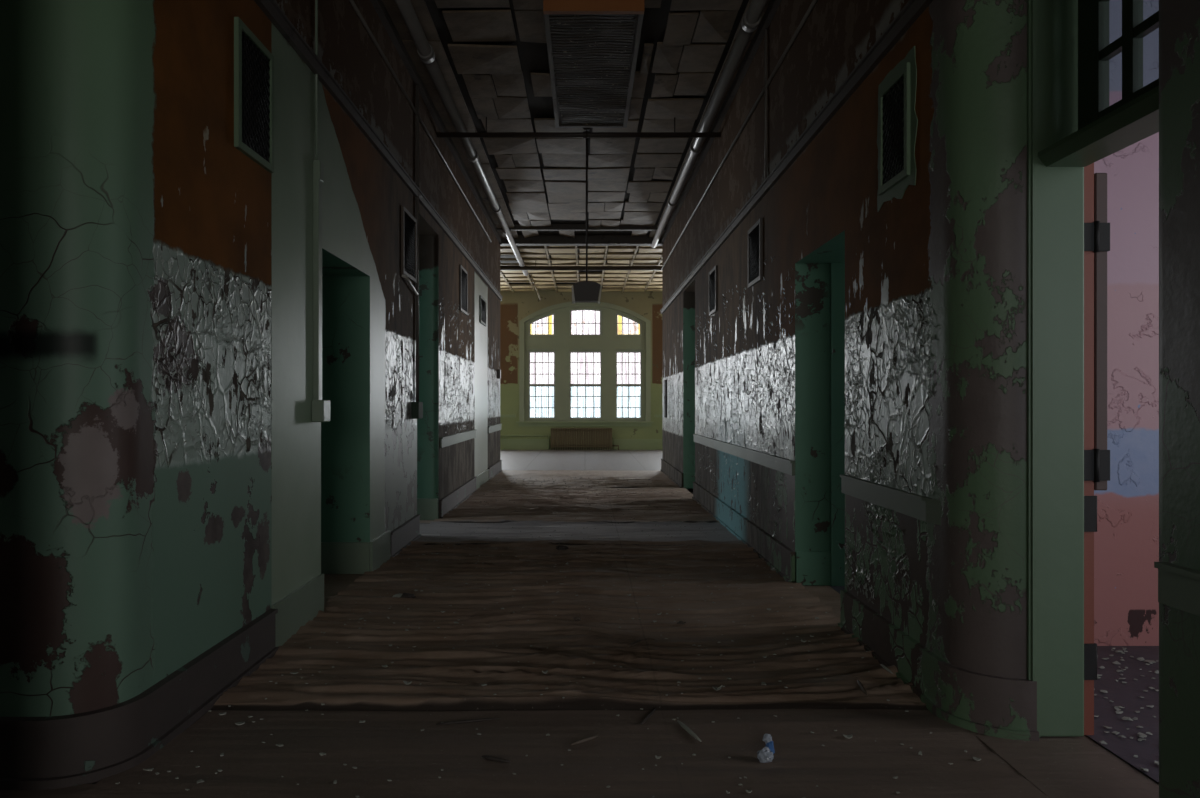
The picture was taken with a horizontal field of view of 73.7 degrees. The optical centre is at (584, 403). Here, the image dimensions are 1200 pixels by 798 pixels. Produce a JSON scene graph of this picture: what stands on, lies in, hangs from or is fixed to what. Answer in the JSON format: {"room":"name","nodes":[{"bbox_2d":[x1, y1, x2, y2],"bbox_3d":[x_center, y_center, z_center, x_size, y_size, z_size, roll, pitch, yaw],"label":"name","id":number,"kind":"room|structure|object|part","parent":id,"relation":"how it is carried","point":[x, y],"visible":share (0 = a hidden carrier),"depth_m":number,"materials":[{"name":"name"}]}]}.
{"room":"abandoned hospital corridor","nodes":[
{"label":"abandoned hospital corridor","id":0,"kind":"room"},
{"bbox_2d":[0,0,499,716],"bbox_3d":[-2.625,-0.950,4.800,1.950,4.500,21.600,0,0,0],"label":"wall","id":1,"kind":"structure","parent":0,"point":[124,561],"depth_m":3.34,"materials":[{"name":"paint"}]},
{"bbox_2d":[0,460,501,789],"bbox_3d":[-2.603,1.192,9.152,1.995,0.235,12.895,0,0,0],"label":"baseboard","id":2,"kind":"structure","parent":1,"relation":"attached to","point":[51,752],"depth_m":2.91,"materials":[{"name":"brown wood"}]},
{"bbox_2d":[234,17,273,172],"bbox_3d":[-1.649,-1.515,3.975,0.042,0.610,0.430,0,0,0],"label":"air vent","id":3,"kind":"object","parent":1,"relation":"in","point":[253,62],"visible":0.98,"depth_m":3.94,"materials":[{"name":"black metal"}]},
{"bbox_2d":[242,31,269,162],"bbox_3d":[-1.641,-1.515,3.975,0.011,0.548,0.368,0,0,0],"label":"grille","id":4,"kind":"object","parent":3,"relation":"attached to","point":[255,58],"depth_m":3.98,"materials":[{"name":"black metal"}]},
{"bbox_2d":[311,0,329,421],"bbox_3d":[-1.613,-1.495,4.888,0.075,3.210,0.135,0,0,0],"label":"conduit","id":5,"kind":"object","parent":1,"relation":"attached to","point":[320,409],"visible":1,"depth_m":4.85,"materials":[{"name":"grey metal"}]},
{"bbox_2d":[155,254,496,457],"bbox_3d":[-1.640,-0.460,8.986,0.018,1.700,11.844,0,0,0],"label":"flakes","id":6,"kind":"object","parent":1,"relation":"attached to","point":[159,276],"visible":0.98,"depth_m":3.72,"materials":[{"name":"white paint"}]},
{"bbox_2d":[254,0,502,300],"bbox_3d":[-1.633,-2.047,9.290,0.055,0.075,12.620,0,0,0],"label":"trim","id":7,"kind":"structure","parent":1,"relation":"attached to","point":[270,8],"depth_m":5.53,"materials":[{"name":"brown wood"}]},
{"bbox_2d":[271,469,488,646],"bbox_3d":[-1.840,1.185,8.875,0.420,0.250,9.330,0,0,0],"label":"trim","id":8,"kind":"structure","parent":1,"relation":"attached to","point":[303,604],"depth_m":6.12,"materials":[{"name":"green paint"}]},
{"bbox_2d":[401,206,416,282],"bbox_3d":[-1.649,-1.475,7.460,0.042,0.610,0.560,0,0,0],"label":"air vent","id":9,"kind":"object","parent":1,"relation":"in","point":[408,222],"visible":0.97,"depth_m":7.43,"materials":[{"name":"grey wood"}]},
{"bbox_2d":[404,212,414,277],"bbox_3d":[-1.641,-1.475,7.460,0.011,0.548,0.498,0,0,0],"label":"grille","id":10,"kind":"object","parent":9,"relation":"attached to","point":[409,221],"depth_m":7.46,"materials":[{"name":"black metal"}]},
{"bbox_2d":[411,85,422,418],"bbox_3d":[-1.615,-1.480,7.700,0.070,3.240,0.200,0,0,0],"label":"conduit","id":11,"kind":"object","parent":1,"relation":"attached to","point":[416,407],"visible":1,"depth_m":7.77,"materials":[{"name":"grey metal"}]},
{"bbox_2d":[349,0,491,241],"bbox_3d":[-1.634,-2.820,9.550,0.028,0.028,8.700,0,0,0],"label":"conduit","id":12,"kind":"object","parent":1,"relation":"attached to","point":[352,2],"visible":1,"depth_m":7.28,"materials":[{"name":"grey metal"}]},
{"bbox_2d":[370,0,501,242],"bbox_3d":[-1.625,-3.140,9.290,0.050,0.080,12.620,0,0,0],"label":"trim","id":13,"kind":"structure","parent":1,"relation":"attached to","point":[378,5],"depth_m":8.02,"materials":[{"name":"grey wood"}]},
{"bbox_2d":[459,265,467,314],"bbox_3d":[-1.649,-1.530,10.800,0.042,0.600,0.600,0,0,0],"label":"air vent","id":14,"kind":"object","parent":1,"relation":"in","point":[463,274],"visible":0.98,"depth_m":10.77,"materials":[{"name":"grey metal"}]},
{"bbox_2d":[461,269,466,311],"bbox_3d":[-1.641,-1.530,10.800,0.011,0.538,0.538,0,0,0],"label":"grille","id":15,"kind":"object","parent":14,"relation":"attached to","point":[463,272],"depth_m":10.80,"materials":[{"name":"black metal"}]},
{"bbox_2d":[440,423,501,447],"bbox_3d":[-1.639,0.440,12.350,0.042,0.120,6.500,0,0,0],"label":"trim","id":16,"kind":"structure","parent":1,"relation":"attached to","point":[448,440],"depth_m":10.56,"materials":[{"name":"paint"}]},
{"bbox_2d":[479,295,485,325],"bbox_3d":[-1.649,-1.490,12.850,0.042,0.420,0.700,0,0,0],"label":"air vent","id":17,"kind":"object","parent":1,"relation":"in","point":[482,302],"visible":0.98,"depth_m":12.77,"materials":[{"name":"paint"}]},
{"bbox_2d":[481,299,485,323],"bbox_3d":[-1.641,-1.490,12.850,0.011,0.358,0.638,0,0,0],"label":"grille","id":18,"kind":"object","parent":17,"relation":"attached to","point":[483,302],"depth_m":12.90,"materials":[{"name":"black metal"}]},
{"bbox_2d":[497,369,500,378],"bbox_3d":[-1.635,-0.565,15.080,0.090,0.170,0.160,0,0,0],"label":"alarm box","id":19,"kind":"object","parent":1,"relation":"attached to","point":[498,370],"visible":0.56,"depth_m":15.00,"materials":[{"name":"black metal"}]},
{"bbox_2d":[382,0,770,287],"bbox_3d":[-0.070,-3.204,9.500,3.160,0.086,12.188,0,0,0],"label":"ceiling","id":20,"kind":"structure","parent":0,"point":[698,63],"depth_m":8.64,"materials":[{"name":"grey tile"}]},
{"bbox_2d":[395,0,527,275],"bbox_3d":[-1.400,-3.095,11.200,0.138,0.138,15.600,0,0,0],"label":"ceiling pipe","id":21,"kind":"object","parent":20,"relation":"attached to","point":[425,51],"visible":1,"depth_m":8.05,"materials":[{"name":"grey metal"}]},
{"bbox_2d":[437,117,720,138],"bbox_3d":[-0.070,-3.110,8.920,3.220,0.301,0.081,0,0,0],"label":"pipe","id":22,"kind":"object","parent":20,"relation":"hanging from","point":[585,134],"visible":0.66,"depth_m":8.90,"materials":[{"name":"black metal"}]},
{"bbox_2d":[496,224,665,245],"bbox_3d":[-0.070,-3.165,15.015,3.160,0.170,1.130,0,0,0],"label":"ceiling beam","id":23,"kind":"structure","parent":20,"relation":"attached to","point":[540,240],"depth_m":15.38,"materials":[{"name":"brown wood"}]},
{"bbox_2d":[572,128,601,303],"bbox_3d":[0.020,-2.195,9.180,0.344,2.070,0.200,0,0,0],"label":"pendant lamp","id":24,"kind":"object","parent":20,"relation":"hanging from","point":[585,291],"visible":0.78,"depth_m":9.10,"materials":[{"name":"black metal"}]},
{"bbox_3d":[-0.132,-1.255,9.180,0.040,0.190,0.180,0,0,0],"label":"panel","id":25,"kind":"part","parent":24,"relation":"part of","materials":[{"name":"grey metal"}]},
{"bbox_3d":[0.020,-2.310,9.180,0.020,1.840,0.020,0,0,23],"label":"rod","id":26,"kind":"part","parent":24,"relation":"part of","materials":[{"name":"black metal"}]},
{"bbox_2d":[543,0,643,127],"bbox_3d":[0.070,-3.165,7.675,0.800,0.110,2.690,0,0,0],"label":"ceiling vent","id":27,"kind":"object","parent":20,"relation":"attached to","point":[593,45],"visible":1,"depth_m":7.21,"materials":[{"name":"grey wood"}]},
{"bbox_2d":[651,0,767,247],"bbox_3d":[1.340,-3.095,9.500,0.138,0.138,12.200,0,0,0],"label":"ceiling pipe","id":28,"kind":"object","parent":20,"relation":"attached to","point":[750,21],"visible":0.99,"depth_m":7.89,"materials":[{"name":"grey metal"}]},
{"bbox_2d":[0,470,1158,797],"bbox_3d":[-1.598,1.355,4.797,7.270,0.211,21.651,0,0,0],"label":"floor","id":29,"kind":"structure","parent":0,"point":[391,743],"depth_m":3.61,"materials":[{"name":"brown wood"}]},
{"bbox_2d":[392,593,415,597],"bbox_3d":[-1.195,1.270,5.298,0.170,0.036,0.085,0,0,0],"label":"clump","id":30,"kind":"object","parent":29,"relation":"on","point":[404,595],"visible":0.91,"depth_m":5.28,"materials":[{"name":"paint"}]},
{"bbox_2d":[482,756,509,761],"bbox_3d":[-0.326,1.299,2.926,0.115,0.011,0.013,0,0,21],"label":"wood splinter","id":31,"kind":"object","parent":29,"relation":"on","point":[485,757],"visible":1,"depth_m":2.92,"materials":[{"name":"brown wood"}]},
{"bbox_2d":[115,477,966,797],"bbox_3d":[-0.067,1.281,8.193,3.072,0.062,11.581,0,0,0],"label":"litter","id":32,"kind":"object","parent":29,"relation":"on","point":[279,745],"visible":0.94,"depth_m":4.07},
{"bbox_2d":[555,545,568,549],"bbox_3d":[-0.200,1.262,7.040,0.119,0.038,0.075,0,0,0],"label":"clump","id":33,"kind":"object","parent":29,"relation":"on","point":[560,547],"visible":1,"depth_m":7.02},
{"bbox_2d":[570,735,598,745],"bbox_3d":[0.001,1.300,3.096,0.142,0.015,0.018,0,0,-39],"label":"wood splinter","id":34,"kind":"object","parent":29,"relation":"on","point":[583,740],"visible":1,"depth_m":3.09,"materials":[{"name":"wood"}]},
{"bbox_2d":[640,708,655,724],"bbox_3d":[0.265,1.301,3.336,0.015,0.013,0.187,0,0,23],"label":"wood splinter","id":35,"kind":"object","parent":29,"relation":"on","point":[649,715],"visible":1,"depth_m":3.31,"materials":[{"name":"brown wood"}]},
{"bbox_2d":[677,720,700,741],"bbox_3d":[0.415,1.300,3.183,0.018,0.019,0.188,0,0,-23],"label":"wood splinter","id":36,"kind":"object","parent":29,"relation":"on","point":[683,725],"visible":1,"depth_m":3.18,"materials":[{"name":"paint"}]},
{"bbox_2d":[757,734,774,762],"bbox_3d":[0.666,1.266,2.942,0.068,0.093,0.057,0,0,0],"label":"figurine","id":37,"kind":"object","parent":29,"relation":"on","point":[765,755],"visible":1,"depth_m":2.93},
{"bbox_2d":[857,680,866,694],"bbox_3d":[1.232,1.260,3.551,0.018,0.020,0.146,0,0,3],"label":"wood splinter","id":38,"kind":"object","parent":29,"relation":"on","point":[858,681],"visible":1,"depth_m":3.54,"materials":[{"name":"brown wood"}]},
{"bbox_2d":[881,664,892,673],"bbox_3d":[1.425,1.250,3.776,0.013,0.025,0.076,0,0,-26],"label":"wood splinter","id":39,"kind":"object","parent":29,"relation":"on","point":[882,665],"visible":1,"depth_m":3.77,"materials":[{"name":"paint"}]},
{"bbox_2d":[500,290,661,449],"bbox_3d":[0.000,-0.980,22.975,9.200,4.560,0.350,0,0,0],"label":"wall","id":40,"kind":"structure","parent":0,"point":[516,306],"depth_m":22.80,"materials":[{"name":"paint"}]},
{"bbox_2d":[500,435,549,449],"bbox_3d":[-2.809,1.089,22.740,3.622,0.422,0.044,0,0,0],"label":"pipe","id":41,"kind":"object","parent":40,"relation":"attached to","point":[500,435],"visible":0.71,"depth_m":22.72,"materials":[{"name":"green metal"}]},
{"bbox_2d":[500,439,661,449],"bbox_3d":[0.000,1.150,22.785,9.200,0.300,0.030,0,0,0],"label":"baseboard","id":42,"kind":"structure","parent":40,"relation":"attached to","point":[505,444],"depth_m":22.77,"materials":[{"name":"wood"}]},
{"bbox_2d":[500,415,661,416],"bbox_3d":[0.000,0.340,22.785,9.200,0.080,0.030,0,0,0],"label":"trim","id":43,"kind":"structure","parent":40,"relation":"attached to","point":[500,415],"depth_m":22.77,"materials":[{"name":"green wood"}]},
{"bbox_2d":[516,302,653,425],"bbox_3d":[0.000,-1.150,22.855,3.900,3.580,0.290,0,0,0],"label":"window","id":44,"kind":"structure","parent":40,"relation":"in","point":[577,362],"depth_m":22.86,"materials":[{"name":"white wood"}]},
{"bbox_3d":[-1.230,-0.540,22.913,0.760,1.940,0.045,0,0,0],"label":"sash","id":45,"kind":"part","parent":44,"relation":"part of","materials":[{"name":"glass"}]},
{"bbox_3d":[-1.230,-0.540,22.913,0.760,1.940,0.005,0,0,0],"label":"glass","id":46,"kind":"part","parent":44,"relation":"part of","materials":[{"name":"glass"}]},
{"bbox_2d":[529,313,554,335],"bbox_3d":[-1.230,-2.279,22.913,0.760,0.659,0.045,0,0,0],"label":"light","id":47,"kind":"object","parent":44,"relation":"attached to","point":[543,324],"depth_m":22.91,"materials":[{"name":"glass"}]},
{"bbox_3d":[0.000,0.570,22.785,3.900,0.140,0.150,0,0,0],"label":"sill","id":48,"kind":"part","parent":44,"relation":"part of","materials":[{"name":"green wood"}]},
{"bbox_3d":[0.018,-0.540,22.913,0.915,1.940,0.005,0,0,0],"label":"glass","id":49,"kind":"part","parent":44,"relation":"part of","materials":[{"name":"white glass"}]},
{"bbox_3d":[0.018,-0.540,22.913,0.915,1.940,0.045,0,0,0],"label":"sash","id":50,"kind":"part","parent":44,"relation":"part of","materials":[{"name":"glass"}]},
{"bbox_2d":[570,309,601,335],"bbox_3d":[0.018,-2.335,22.913,0.915,0.770,0.045,0,0,0],"label":"light","id":51,"kind":"object","parent":44,"relation":"attached to","point":[583,322],"depth_m":22.91,"materials":[{"name":"glass"}]},
{"bbox_3d":[1.250,-0.540,22.913,0.740,1.940,0.005,0,0,0],"label":"glass","id":52,"kind":"part","parent":44,"relation":"part of","materials":[{"name":"glass"}]},
{"bbox_3d":[1.250,-0.540,22.913,0.740,1.940,0.045,0,0,0],"label":"sash","id":53,"kind":"part","parent":44,"relation":"part of","materials":[{"name":"glass"}]},
{"bbox_2d":[616,313,641,335],"bbox_3d":[1.250,-2.275,22.913,0.740,0.650,0.045,0,0,0],"label":"window pane","id":54,"kind":"object","parent":44,"relation":"attached to","point":[626,324],"depth_m":22.91,"materials":[{"name":"clear glass"}]},
{"bbox_2d":[500,450,661,470],"bbox_3d":[0.000,1.330,19.350,9.200,0.060,7.500,0,0,0],"label":"floor","id":55,"kind":"structure","parent":0,"point":[604,460],"depth_m":18.41,"materials":[{"name":"grey concrete"}]},
{"bbox_2d":[551,428,618,449],"bbox_3d":[0.001,0.990,22.672,1.939,0.620,0.145,0,0,0],"label":"radiator","id":56,"kind":"object","parent":55,"relation":"on","point":[566,438],"visible":1,"depth_m":22.60,"materials":[{"name":"metal"}]},
{"bbox_2d":[500,246,661,292],"bbox_3d":[0.118,-3.203,19.235,9.315,0.075,7.130,0,0,0],"label":"ceiling","id":57,"kind":"structure","parent":0,"point":[636,248],"depth_m":19.15,"materials":[{"name":"beige wood"}]},
{"bbox_2d":[530,275,540,299],"bbox_3d":[-1.225,-2.906,19.896,0.334,0.625,0.044,0,0,-40],"label":"batten","id":58,"kind":"object","parent":57,"relation":"hanging from","point":[530,275],"visible":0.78,"depth_m":19.88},
{"bbox_2d":[500,260,661,269],"bbox_3d":[0.000,-3.120,17.850,9.200,0.280,0.100,0,0,0],"label":"pipe","id":59,"kind":"object","parent":57,"relation":"hanging from","point":[535,267],"visible":0.32,"depth_m":17.81,"materials":[{"name":"black metal"}]},
{"bbox_2d":[830,586,844,593],"bbox_3d":[3.725,1.331,5.750,3.950,0.057,2.500,0,0,0],"label":"floor","id":60,"kind":"structure","parent":0,"point":[836,588],"depth_m":5.65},
{"bbox_2d":[662,0,1199,797],"bbox_3d":[1.730,-0.950,4.800,0.440,4.500,21.600,0,0,0],"label":"wall","id":61,"kind":"structure","parent":0,"point":[955,240],"depth_m":3.62,"materials":[{"name":"paint"}]},
{"bbox_2d":[664,380,666,417],"bbox_3d":[1.488,-0.094,14.561,0.045,0.679,0.362,0,0,0],"label":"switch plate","id":62,"kind":"object","parent":61,"relation":"attached to","point":[665,381],"visible":1,"depth_m":14.56,"materials":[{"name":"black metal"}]},
{"bbox_2d":[709,265,716,315],"bbox_3d":[1.509,-1.320,9.370,0.042,0.520,0.500,0,0,0],"label":"air vent","id":63,"kind":"object","parent":61,"relation":"in","point":[713,273],"visible":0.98,"depth_m":9.33,"materials":[{"name":"grey metal"}]},
{"bbox_2d":[710,270,714,311],"bbox_3d":[1.501,-1.320,9.370,0.011,0.458,0.438,0,0,0],"label":"grille","id":64,"kind":"object","parent":63,"relation":"attached to","point":[712,273],"depth_m":9.39,"materials":[{"name":"black metal"}]},
{"bbox_2d":[661,0,781,242],"bbox_3d":[1.485,-3.140,9.500,0.050,0.080,12.200,0,0,0],"label":"trim","id":65,"kind":"structure","parent":61,"relation":"attached to","point":[773,5],"depth_m":8.04,"materials":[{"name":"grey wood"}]},
{"bbox_2d":[661,0,816,269],"bbox_3d":[1.494,-2.620,9.800,0.028,0.028,11.600,0,0,0],"label":"conduit","id":66,"kind":"object","parent":61,"relation":"attached to","point":[813,3],"visible":1,"depth_m":6.96,"materials":[{"name":"grey metal"}]},
{"bbox_2d":[748,218,762,287],"bbox_3d":[1.509,-1.320,7.060,0.042,0.520,0.520,0,0,0],"label":"air vent","id":67,"kind":"object","parent":61,"relation":"in","point":[755,233],"visible":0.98,"depth_m":7.02,"materials":[{"name":"grey metal"}]},
{"bbox_2d":[749,225,758,282],"bbox_3d":[1.501,-1.320,7.060,0.011,0.458,0.458,0,0,0],"label":"grille","id":68,"kind":"object","parent":67,"relation":"attached to","point":[754,230],"depth_m":7.07,"materials":[{"name":"black metal"}]},
{"bbox_2d":[684,263,844,585],"bbox_3d":[1.732,0.145,9.012,0.435,2.310,6.595,0,0,0],"label":"trim","id":69,"kind":"structure","parent":61,"relation":"attached to","point":[813,568],"depth_m":5.71,"materials":[{"name":"teal paint"}]},
{"bbox_2d":[660,0,932,313],"bbox_3d":[1.492,-1.788,9.500,0.055,0.075,12.200,0,0,0],"label":"trim","id":70,"kind":"structure","parent":61,"relation":"attached to","point":[913,9],"depth_m":4.86,"materials":[{"name":"brown wood"}]},
{"bbox_2d":[668,258,934,639],"bbox_3d":[1.500,-0.071,8.994,0.018,2.274,11.110,0,0,0],"label":"flakes","id":71,"kind":"object","parent":61,"relation":"attached to","point":[898,305],"visible":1,"depth_m":4.27,"materials":[{"name":"white paint"}]},
{"bbox_2d":[660,459,1038,740],"bbox_3d":[1.615,1.188,4.800,0.290,0.245,21.600,0,0,0],"label":"baseboard","id":72,"kind":"structure","parent":61,"relation":"attached to","point":[1000,707],"depth_m":3.52,"materials":[{"name":"paint"}]},
{"bbox_2d":[878,62,909,194],"bbox_3d":[1.509,-1.320,3.880,0.042,0.520,0.360,0,0,0],"label":"air vent","id":73,"kind":"object","parent":61,"relation":"in","point":[903,74],"visible":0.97,"depth_m":3.87,"materials":[{"name":"black metal"}]},
{"bbox_2d":[882,77,903,183],"bbox_3d":[1.501,-1.320,3.880,0.011,0.458,0.298,0,0,0],"label":"grille","id":74,"kind":"object","parent":73,"relation":"attached to","point":[891,86],"depth_m":3.89,"materials":[{"name":"black metal"}]},
{"bbox_2d":[877,46,917,211],"bbox_3d":[1.507,-1.310,3.875,0.004,0.667,0.504,0,0,0],"label":"paint patch","id":75,"kind":"object","parent":61,"relation":"attached to","point":[898,190],"visible":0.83,"depth_m":3.73,"materials":[{"name":"paint"}]},
{"bbox_2d":[693,434,1199,615],"bbox_3d":[1.500,0.463,2.485,0.040,0.105,16.970,0,0,0],"label":"trim","id":76,"kind":"structure","parent":61,"relation":"attached to","point":[1178,586],"depth_m":3.67,"materials":[{"name":"paint"}]},
{"bbox_2d":[1027,0,1158,737],"bbox_3d":[1.871,-0.380,2.660,0.273,3.360,1.200,0,0,0],"label":"trim","id":77,"kind":"structure","parent":61,"relation":"attached to","point":[1061,157],"depth_m":3.12,"materials":[{"name":"green paint"}]},
{"bbox_3d":[1.980,1.010,3.138,0.056,0.140,0.016,0,0,0],"label":"hinge plate","id":78,"kind":"part","parent":77,"relation":"part of","materials":[{"name":"black metal"}]},
{"bbox_3d":[1.980,0.430,3.138,0.056,0.140,0.016,0,0,0],"label":"hinge plate","id":79,"kind":"part","parent":77,"relation":"part of","materials":[{"name":"black metal"}]},
{"bbox_2d":[1084,173,1109,489],"bbox_3d":[2.004,-0.285,3.551,0.104,1.250,0.858,0,0,0],"label":"door","id":80,"kind":"structure","parent":61,"relation":"in","point":[1096,234],"depth_m":3.15,"materials":[{"name":"brown wood"}]},
{"bbox_2d":[1078,0,1158,129],"bbox_3d":[1.911,-1.515,2.625,0.077,1.070,0.950,0,0,0],"label":"window","id":81,"kind":"structure","parent":61,"relation":"in","point":[1095,51],"depth_m":2.98,"materials":[{"name":"brown wood"}]},
{"bbox_2d":[1085,646,1158,783],"bbox_3d":[3.585,1.330,1.450,3.230,0.060,5.900,0,0,0],"label":"floor","id":82,"kind":"structure","parent":0,"point":[1125,695],"depth_m":3.46,"materials":[{"name":"grey concrete"}]},
{"bbox_2d":[1094,648,1158,771],"bbox_3d":[2.434,1.289,3.245,0.968,0.018,2.074,0,0,0],"label":"litter","id":83,"kind":"object","parent":82,"relation":"on","point":[1142,735],"visible":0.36,"depth_m":3.41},
{"bbox_2d":[1094,0,1158,645],"bbox_3d":[3.630,-0.950,4.360,3.340,4.500,0.120,0,0,0],"label":"wall","id":84,"kind":"structure","parent":0,"point":[1126,538],"depth_m":4.30,"materials":[{"name":"paint"}]}
]}

